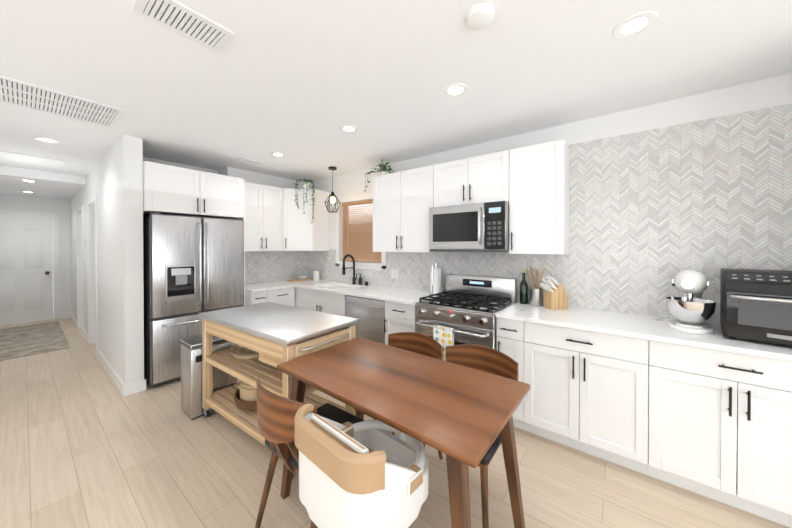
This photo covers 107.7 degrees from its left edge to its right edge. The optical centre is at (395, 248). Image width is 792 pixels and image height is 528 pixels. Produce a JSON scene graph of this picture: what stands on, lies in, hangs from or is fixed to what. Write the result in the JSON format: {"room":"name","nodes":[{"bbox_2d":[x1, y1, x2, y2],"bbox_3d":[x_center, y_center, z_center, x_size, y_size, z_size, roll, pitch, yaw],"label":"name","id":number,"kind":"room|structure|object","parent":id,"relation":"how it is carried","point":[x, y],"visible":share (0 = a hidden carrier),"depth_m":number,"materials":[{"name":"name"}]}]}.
{"room":"kitchen","nodes":[
{"label":"kitchen","id":0,"kind":"room"},
{"bbox_2d":[0,194,70,318],"bbox_3d":[-7.064,0.141,5.481,0.120,2.520,1.190,0,1,38],"label":"wall","id":1,"kind":"structure","parent":0,"point":[61,207],"depth_m":5.81,"materials":[{"name":"white paint"}]},
{"bbox_2d":[0,214,52,325],"bbox_3d":[-7.051,0.381,5.416,0.115,2.026,0.808,0,1,38],"label":"hall door","id":2,"kind":"structure","parent":1,"relation":"in","point":[26,268],"depth_m":5.49,"materials":[{"name":"white paint"}]},
{"bbox_2d":[0,210,58,318],"bbox_3d":[-7.085,0.345,5.443,0.136,2.112,0.964,0,1,38],"label":"door frame","id":3,"kind":"structure","parent":1,"relation":"attached to","point":[55,216],"depth_m":5.74,"materials":[{"name":"white paint"}]},
{"bbox_2d":[70,135,143,384],"bbox_3d":[-4.633,0.149,4.439,5.200,2.520,0.140,0,1,38],"label":"wall","id":4,"kind":"structure","parent":0,"point":[114,180],"depth_m":2.96,"materials":[{"name":"white paint"}]},
{"bbox_2d":[69,312,76,326],"bbox_3d":[-6.194,1.348,5.560,1.370,0.105,0.014,0,1,38],"label":"baseboard","id":5,"kind":"structure","parent":4,"relation":"attached to","point":[71,315],"depth_m":5.54,"materials":[{"name":"white paint"}]},
{"bbox_2d":[76,205,83,335],"bbox_3d":[-5.294,0.349,4.943,0.784,2.112,0.157,0,1,38],"label":"door frame","id":6,"kind":"structure","parent":4,"relation":"attached to","point":[79,211],"depth_m":5.09,"materials":[{"name":"white paint"}]},
{"bbox_2d":[83,330,87,342],"bbox_3d":[-4.806,1.356,4.485,0.540,0.105,0.014,0,1,38],"label":"baseboard","id":7,"kind":"structure","parent":4,"relation":"attached to","point":[85,335],"depth_m":4.47,"materials":[{"name":"white paint"}]},
{"bbox_2d":[87,195,97,356],"bbox_3d":[-4.211,0.355,4.104,0.844,2.112,0.157,0,1,38],"label":"door frame","id":8,"kind":"structure","parent":4,"relation":"attached to","point":[92,291],"depth_m":4.28,"materials":[{"name":"white paint"}]},
{"bbox_2d":[97,349,129,395],"bbox_3d":[-3.257,1.364,3.297,1.644,0.105,0.035,0,1,38],"label":"baseboard","id":9,"kind":"structure","parent":4,"relation":"attached to","point":[124,389],"depth_m":3.07,"materials":[{"name":"white paint"}]},
{"bbox_2d":[143,157,302,188],"bbox_3d":[-2.358,0.151,4.151,0.450,2.520,2.190,0,1,38],"label":"wall","id":10,"kind":"structure","parent":0,"point":[262,179],"depth_m":4.11,"materials":[{"name":"white paint"}]},
{"bbox_2d":[245,251,305,283],"bbox_3d":[-1.884,0.252,4.388,0.008,0.486,1.218,0,1,38],"label":"backsplash","id":11,"kind":"structure","parent":10,"relation":"attached to","point":[265,266],"depth_m":4.41,"materials":[{"name":"white tile"}]},
{"bbox_2d":[245,182,329,250],"bbox_3d":[-1.641,-0.425,4.195,0.604,0.910,1.216,0,1,38],"label":"upper cabinet","id":12,"kind":"object","parent":10,"relation":"attached to","point":[276,219],"visible":0.79,"depth_m":4.19,"materials":[{"name":"white wood"}]},
{"bbox_2d":[294,179,315,222],"bbox_3d":[-1.306,-0.702,4.170,0.303,0.660,0.262,0,1,38],"label":"plant","id":13,"kind":"object","parent":12,"relation":"on","point":[305,184],"visible":1,"depth_m":4.18,"materials":[{"name":"green plant"}]},
{"bbox_2d":[0,318,790,527],"bbox_3d":[-2.196,1.491,1.308,13.500,0.120,7.100,0,1,38],"label":"floor","id":14,"kind":"structure","parent":0,"point":[85,442],"depth_m":1.82,"materials":[{"name":"beige wood"}]},
{"bbox_2d":[0,321,70,360],"bbox_3d":[-5.826,1.402,4.500,2.350,0.012,0.860,0,1,38],"label":"rug","id":15,"kind":"object","parent":14,"relation":"on","point":[22,341],"visible":1,"depth_m":4.41,"materials":[{"name":"beige fabric"}]},
{"bbox_2d":[143,212,243,386],"bbox_3d":[-2.453,0.520,3.458,0.882,1.790,0.899,0,1,38],"label":"fridge","id":16,"kind":"object","parent":14,"relation":"on","point":[193,267],"visible":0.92,"depth_m":3.07,"materials":[{"name":"grey metal"}]},
{"bbox_2d":[143,161,244,305],"bbox_3d":[-2.484,0.270,3.474,0.850,2.290,0.958,0,1,38],"label":"tall cabinet","id":17,"kind":"object","parent":14,"relation":"on","point":[171,190],"visible":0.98,"depth_m":3.17,"materials":[{"name":"white wood"}]},
{"bbox_2d":[180,335,236,419],"bbox_3d":[-1.673,1.109,2.608,0.309,0.625,0.378,0,1,38],"label":"trash can","id":18,"kind":"object","parent":14,"relation":"on","point":[191,379],"visible":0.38,"depth_m":2.46,"materials":[{"name":"metal"}]},
{"bbox_2d":[245,284,272,304],"bbox_3d":[-1.933,0.971,3.829,0.618,0.884,0.264,0,1,38],"label":"base cabinet","id":19,"kind":"object","parent":14,"relation":"on","point":[253,295],"depth_m":3.62,"materials":[{"name":"white wood"}]},
{"bbox_2d":[257,284,292,305],"bbox_3d":[-1.785,0.970,4.020,0.618,0.884,0.453,0,1,38],"label":"base cabinet","id":20,"kind":"object","parent":14,"relation":"on","point":[282,293],"depth_m":3.88,"materials":[{"name":"white wood"}]},
{"bbox_2d":[199,302,358,477],"bbox_3d":[-0.964,0.981,2.326,1.274,0.884,0.685,0,1,38],"label":"island cart","id":21,"kind":"object","parent":14,"relation":"on","point":[273,335],"visible":0.56,"depth_m":2.15,"materials":[{"name":"wood"}]},
{"bbox_2d":[233,381,256,410],"bbox_3d":[-1.087,1.122,2.340,0.398,0.230,0.398,0,0,29],"label":"basket","id":22,"kind":"object","parent":21,"relation":"on","point":[245,396],"depth_m":2.19,"materials":[{"name":"wicker"}]},
{"bbox_2d":[233,347,258,358],"bbox_3d":[-1.227,0.872,2.486,0.308,0.040,0.308,0,0,29],"label":"basket","id":23,"kind":"object","parent":21,"relation":"on","point":[241,352],"depth_m":2.38,"materials":[{"name":"wicker"}]},
{"bbox_2d":[277,280,332,306],"bbox_3d":[-1.388,0.967,4.395,0.786,0.884,0.617,0,1,38],"label":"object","id":24,"kind":"object","parent":14,"relation":"on","point":[300,284],"depth_m":4.16,"materials":[{"name":"white stone"}]},
{"bbox_2d":[286,275,312,281],"bbox_3d":[-1.500,0.458,4.525,0.190,0.072,0.370,0,1,38],"label":"tray","id":25,"kind":"object","parent":24,"relation":"on","point":[302,277],"visible":0.98,"depth_m":4.51,"materials":[{"name":"brown wood"}]},
{"bbox_2d":[313,271,318,280],"bbox_3d":[-1.248,0.417,4.532,0.094,0.152,0.094,0,1,38],"label":"canister","id":26,"kind":"object","parent":24,"relation":"on","point":[315,275],"visible":1,"depth_m":4.49,"materials":[{"name":"white ceramic"}]},
{"bbox_2d":[255,378,364,527],"bbox_3d":[-0.403,1.029,1.475,0.463,0.808,0.528,0,1,38],"label":"chair","id":27,"kind":"object","parent":14,"relation":"on","point":[276,413],"visible":0.54,"depth_m":1.29,"materials":[{"name":"brown wood"}]},
{"bbox_2d":[297,284,380,315],"bbox_3d":[-0.770,0.970,3.916,0.894,0.884,0.617,0,1,38],"label":"base cabinet","id":28,"kind":"object","parent":14,"relation":"on","point":[327,298],"depth_m":3.64,"materials":[{"name":"white wood"}]},
{"bbox_2d":[342,254,356,283],"bbox_3d":[-0.632,0.285,3.986,0.101,0.425,0.247,0,1,38],"label":"faucet","id":29,"kind":"object","parent":28,"relation":"on","point":[354,278],"visible":1,"depth_m":4.03,"materials":[{"name":"black metal"}]},
{"bbox_2d":[359,274,367,285],"bbox_3d":[-0.450,0.420,3.975,0.164,0.155,0.061,0,1,38],"label":"soap bottles","id":30,"kind":"object","parent":28,"relation":"on","point":[360,281],"visible":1,"depth_m":3.99,"materials":[{"name":"black glass"}]},
{"bbox_2d":[294,404,428,527],"bbox_3d":[-0.121,1.028,1.108,0.561,0.831,0.543,0,1,42],"label":"chair","id":31,"kind":"object","parent":14,"relation":"on","point":[369,474],"visible":1,"depth_m":0.95,"materials":[{"name":"white plastic"}]},
{"bbox_2d":[345,295,384,343],"bbox_3d":[-0.195,0.980,3.429,0.601,0.872,0.650,0,1,38],"label":"dishwasher","id":32,"kind":"object","parent":14,"relation":"on","point":[369,313],"visible":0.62,"depth_m":3.17,"materials":[{"name":"grey metal"}]},
{"bbox_2d":[354,332,442,459],"bbox_3d":[0.015,1.025,1.925,0.463,0.808,0.525,0,1,38],"label":"chair","id":33,"kind":"object","parent":14,"relation":"on","point":[422,344],"visible":0.19,"depth_m":2.12,"materials":[{"name":"brown wood"}]},
{"bbox_2d":[277,337,529,527],"bbox_3d":[-0.012,1.048,1.545,1.209,0.768,0.676,0,1,38],"label":"dining table","id":34,"kind":"object","parent":14,"relation":"on","point":[460,417],"visible":0.88,"depth_m":1.37,"materials":[{"name":"brown wood"}]},
{"bbox_2d":[383,292,437,344],"bbox_3d":[0.228,0.976,3.143,0.407,0.884,0.617,0,1,38],"label":"base cabinet","id":35,"kind":"object","parent":14,"relation":"on","point":[400,316],"depth_m":2.93,"materials":[{"name":"white wood"}]},
{"bbox_2d":[429,262,442,294],"bbox_3d":[0.441,0.321,3.209,0.150,0.364,0.151,0,1,38],"label":"paper towel","id":36,"kind":"object","parent":35,"relation":"on","point":[435,280],"visible":0.98,"depth_m":3.15,"materials":[{"name":"white paper"}]},
{"bbox_2d":[415,274,516,349],"bbox_3d":[0.651,0.853,2.737,0.749,1.135,0.723,0,1,38],"label":"stove","id":37,"kind":"object","parent":14,"relation":"on","point":[467,308],"visible":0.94,"depth_m":2.63,"materials":[{"name":"metal"}]},
{"bbox_2d":[433,325,453,360],"bbox_3d":[0.407,0.825,2.483,0.180,0.315,0.046,0,1,38],"label":"dish towel","id":38,"kind":"object","parent":37,"relation":"hanging from","point":[443,336],"visible":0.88,"depth_m":2.46,"materials":[{"name":"white fabric"}]},
{"bbox_2d":[422,344,517,527],"bbox_3d":[0.403,1.027,1.649,0.463,0.808,0.525,0,1,38],"label":"chair","id":39,"kind":"object","parent":14,"relation":"on","point":[487,359],"visible":0.19,"depth_m":1.77,"materials":[{"name":"brown wood"}]},
{"bbox_2d":[495,304,528,415],"bbox_3d":[1.094,0.981,2.472,0.267,0.884,0.617,0,1,38],"label":"base cabinet","id":40,"kind":"object","parent":14,"relation":"on","point":[504,319],"depth_m":2.27,"materials":[{"name":"white wood"}]},
{"bbox_2d":[520,273,527,303],"bbox_3d":[1.185,0.363,2.684,0.070,0.286,0.070,0,1,38],"label":"oil bottle","id":41,"kind":"object","parent":40,"relation":"on","point":[523,292],"visible":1,"depth_m":2.66,"materials":[{"name":"green glass"}]},
{"bbox_2d":[513,304,632,469],"bbox_3d":[1.434,0.982,2.209,0.827,0.884,0.617,0,1,38],"label":"base cabinet","id":42,"kind":"object","parent":14,"relation":"on","point":[577,364],"depth_m":1.99,"materials":[{"name":"white wood"}]},
{"bbox_2d":[526,266,544,306],"bbox_3d":[1.257,0.329,2.615,0.156,0.355,0.173,0,1,38],"label":"utensil crock","id":43,"kind":"object","parent":42,"relation":"on","point":[536,296],"visible":1,"depth_m":2.57,"materials":[{"name":"metal"}]},
{"bbox_2d":[540,276,567,309],"bbox_3d":[1.336,0.368,2.469,0.210,0.281,0.110,0,0,-12],"label":"knife block","id":44,"kind":"object","parent":42,"relation":"on","point":[555,297],"visible":1,"depth_m":2.43,"materials":[{"name":"brown wood"}]},
{"bbox_2d":[629,316,791,527],"bbox_3d":[1.972,0.985,1.792,0.768,0.884,0.617,0,1,38],"label":"base cabinet","id":45,"kind":"object","parent":14,"relation":"on","point":[709,415],"depth_m":1.59,"materials":[{"name":"white wood"}]},
{"bbox_2d":[665,270,715,333],"bbox_3d":[1.896,0.323,1.877,0.236,0.378,0.353,0,1,38],"label":"stand mixer","id":46,"kind":"object","parent":45,"relation":"on","point":[691,310],"visible":1,"depth_m":1.78,"materials":[{"name":"white metal"}]},
{"bbox_2d":[720,268,791,346],"bbox_3d":[2.134,0.322,1.628,0.448,0.385,0.400,0,1,-43],"label":"air fryer oven","id":47,"kind":"object","parent":45,"relation":"on","point":[755,304],"visible":1,"depth_m":1.57,"materials":[{"name":"black metal"}]},
{"bbox_2d":[0,0,791,199],"bbox_3d":[-2.196,-1.089,1.290,13.500,0.240,7.100,0,1,38],"label":"ceiling","id":48,"kind":"structure","parent":0,"point":[298,83],"depth_m":1.79,"materials":[{"name":"white paint"}]},
{"bbox_2d":[0,150,70,171],"bbox_3d":[-4.636,-1.100,3.610,0.800,0.010,0.720,0,1,38],"label":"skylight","id":49,"kind":"object","parent":48,"relation":"attached to","point":[20,159],"visible":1,"depth_m":3.64,"materials":[{"name":"white paint"}]},
{"bbox_2d":[34,137,60,143],"bbox_3d":[-3.522,-1.097,2.925,0.172,0.006,0.172,0,1,38],"label":"recessed light","id":50,"kind":"object","parent":48,"relation":"in","point":[47,140],"visible":1,"depth_m":2.92,"materials":[{"name":"white plastic"}]},
{"bbox_2d":[0,75,124,127],"bbox_3d":[-2.584,-1.089,2.128,0.540,0.012,0.790,0,1,38],"label":"ceiling vent","id":51,"kind":"object","parent":48,"relation":"in","point":[19,93],"visible":1,"depth_m":2.16,"materials":[{"name":"white metal"}]},
{"bbox_2d":[132,0,234,52],"bbox_3d":[-1.007,-1.084,1.387,0.220,0.012,0.350,0,1,38],"label":"ceiling vent","id":52,"kind":"object","parent":48,"relation":"in","point":[179,18],"visible":1,"depth_m":1.38,"materials":[{"name":"white metal"}]},
{"bbox_2d":[237,157,261,164],"bbox_3d":[-1.829,-1.099,3.624,0.140,0.012,0.240,0,1,38],"label":"ceiling vent","id":53,"kind":"object","parent":48,"relation":"in","point":[247,160],"visible":0.98,"depth_m":3.62,"materials":[{"name":"white"}]},
{"bbox_2d":[270,152,285,156],"bbox_3d":[-1.377,-1.101,3.375,0.172,0.006,0.172,0,1,38],"label":"recessed light","id":54,"kind":"object","parent":48,"relation":"in","point":[277,154],"visible":0.98,"depth_m":3.37,"materials":[{"name":"white plastic"}]},
{"bbox_2d":[325,166,339,212],"bbox_3d":[-0.863,-0.804,3.934,0.216,0.607,0.188,0,1,38],"label":"pendant light","id":55,"kind":"object","parent":48,"relation":"hanging from","point":[332,195],"visible":1,"depth_m":3.92,"materials":[{"name":"black metal"}]},
{"bbox_2d":[340,125,358,132],"bbox_3d":[-0.428,-1.095,2.640,0.172,0.006,0.172,0,1,38],"label":"recessed light","id":56,"kind":"object","parent":48,"relation":"in","point":[349,128],"visible":1,"depth_m":2.63,"materials":[{"name":"white plastic"}]},
{"bbox_2d":[443,83,467,96],"bbox_3d":[0.410,-1.091,1.991,0.172,0.006,0.172,0,1,38],"label":"recessed light","id":57,"kind":"object","parent":48,"relation":"in","point":[455,89],"visible":1,"depth_m":1.98,"materials":[{"name":"white plastic"}]},
{"bbox_2d":[466,3,494,30],"bbox_3d":[0.392,-1.072,1.347,0.132,0.034,0.132,0,1,38],"label":"smoke detector","id":58,"kind":"object","parent":48,"relation":"attached to","point":[480,16],"visible":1,"depth_m":1.32,"materials":[{"name":"white plastic"}]},
{"bbox_2d":[612,11,657,38],"bbox_3d":[1.161,-1.087,1.409,0.172,0.006,0.172,0,1,38],"label":"recessed light","id":59,"kind":"object","parent":48,"relation":"in","point":[635,24],"visible":1,"depth_m":1.40,"materials":[{"name":"white plastic"}]},
{"bbox_2d":[309,73,791,301],"bbox_3d":[1.603,0.162,2.568,8.650,2.520,0.160,0,1,38],"label":"wall","id":60,"kind":"structure","parent":0,"point":[763,93],"depth_m":2.35,"materials":[{"name":"white paint"}]},
{"bbox_2d":[334,193,386,270],"bbox_3d":[-0.487,-0.239,4.137,1.000,1.040,0.175,0,1,38],"label":"window","id":61,"kind":"structure","parent":60,"relation":"in","point":[382,265],"depth_m":4.15,"materials":[{"name":"white paint"}]},
{"bbox_2d":[342,199,380,261],"bbox_3d":[-0.481,-0.253,4.146,0.816,0.864,0.053,0,1,38],"label":"window blinds","id":62,"kind":"object","parent":61,"relation":"attached to","point":[358,238],"visible":0.65,"depth_m":4.18,"materials":[{"name":"brown wood"}]},
{"bbox_2d":[373,165,439,252],"bbox_3d":[0.147,-0.419,3.379,0.849,0.910,0.315,0,1,38],"label":"upper cabinet","id":63,"kind":"object","parent":60,"relation":"attached to","point":[402,201],"depth_m":3.23,"materials":[{"name":"white wood"}]},
{"bbox_2d":[364,159,393,190],"bbox_3d":[-0.177,-0.896,3.547,0.330,0.421,0.359,0,1,38],"label":"plant","id":64,"kind":"object","parent":63,"relation":"on","point":[384,170],"visible":0.98,"depth_m":3.54,"materials":[{"name":"green plant"}]},
{"bbox_2d":[433,150,508,206],"bbox_3d":[0.784,-0.646,2.884,0.757,0.448,0.315,0,1,38],"label":"upper cabinet","id":65,"kind":"object","parent":60,"relation":"attached to","point":[483,178],"depth_m":2.73,"materials":[{"name":"white wood"}]},
{"bbox_2d":[429,201,508,251],"bbox_3d":[0.741,-0.196,2.832,0.756,0.445,0.456,0,1,38],"label":"microwave","id":66,"kind":"object","parent":65,"relation":"attached to","point":[479,227],"visible":1,"depth_m":2.65,"materials":[{"name":"metal"}]},
{"bbox_2d":[509,139,569,253],"bbox_3d":[1.250,-0.413,2.524,0.417,0.910,0.315,0,1,38],"label":"upper cabinet","id":67,"kind":"object","parent":60,"relation":"attached to","point":[531,184],"depth_m":2.39,"materials":[{"name":"white wood"}]},
{"bbox_2d":[306,103,791,323],"bbox_3d":[0.509,-0.205,3.307,5.111,1.416,0.008,0,1,38],"label":"backsplash","id":68,"kind":"structure","parent":60,"relation":"attached to","point":[653,213],"depth_m":2.17,"materials":[{"name":"white tile"}]},
{"bbox_2d":[391,269,397,278],"bbox_3d":[-0.019,0.321,3.709,0.120,0.115,0.008,0,1,38],"label":"electrical outlet plate","id":69,"kind":"object","parent":68,"relation":"attached to","point":[394,273],"visible":1,"depth_m":3.71,"materials":[{"name":"white plastic"}]}
]}

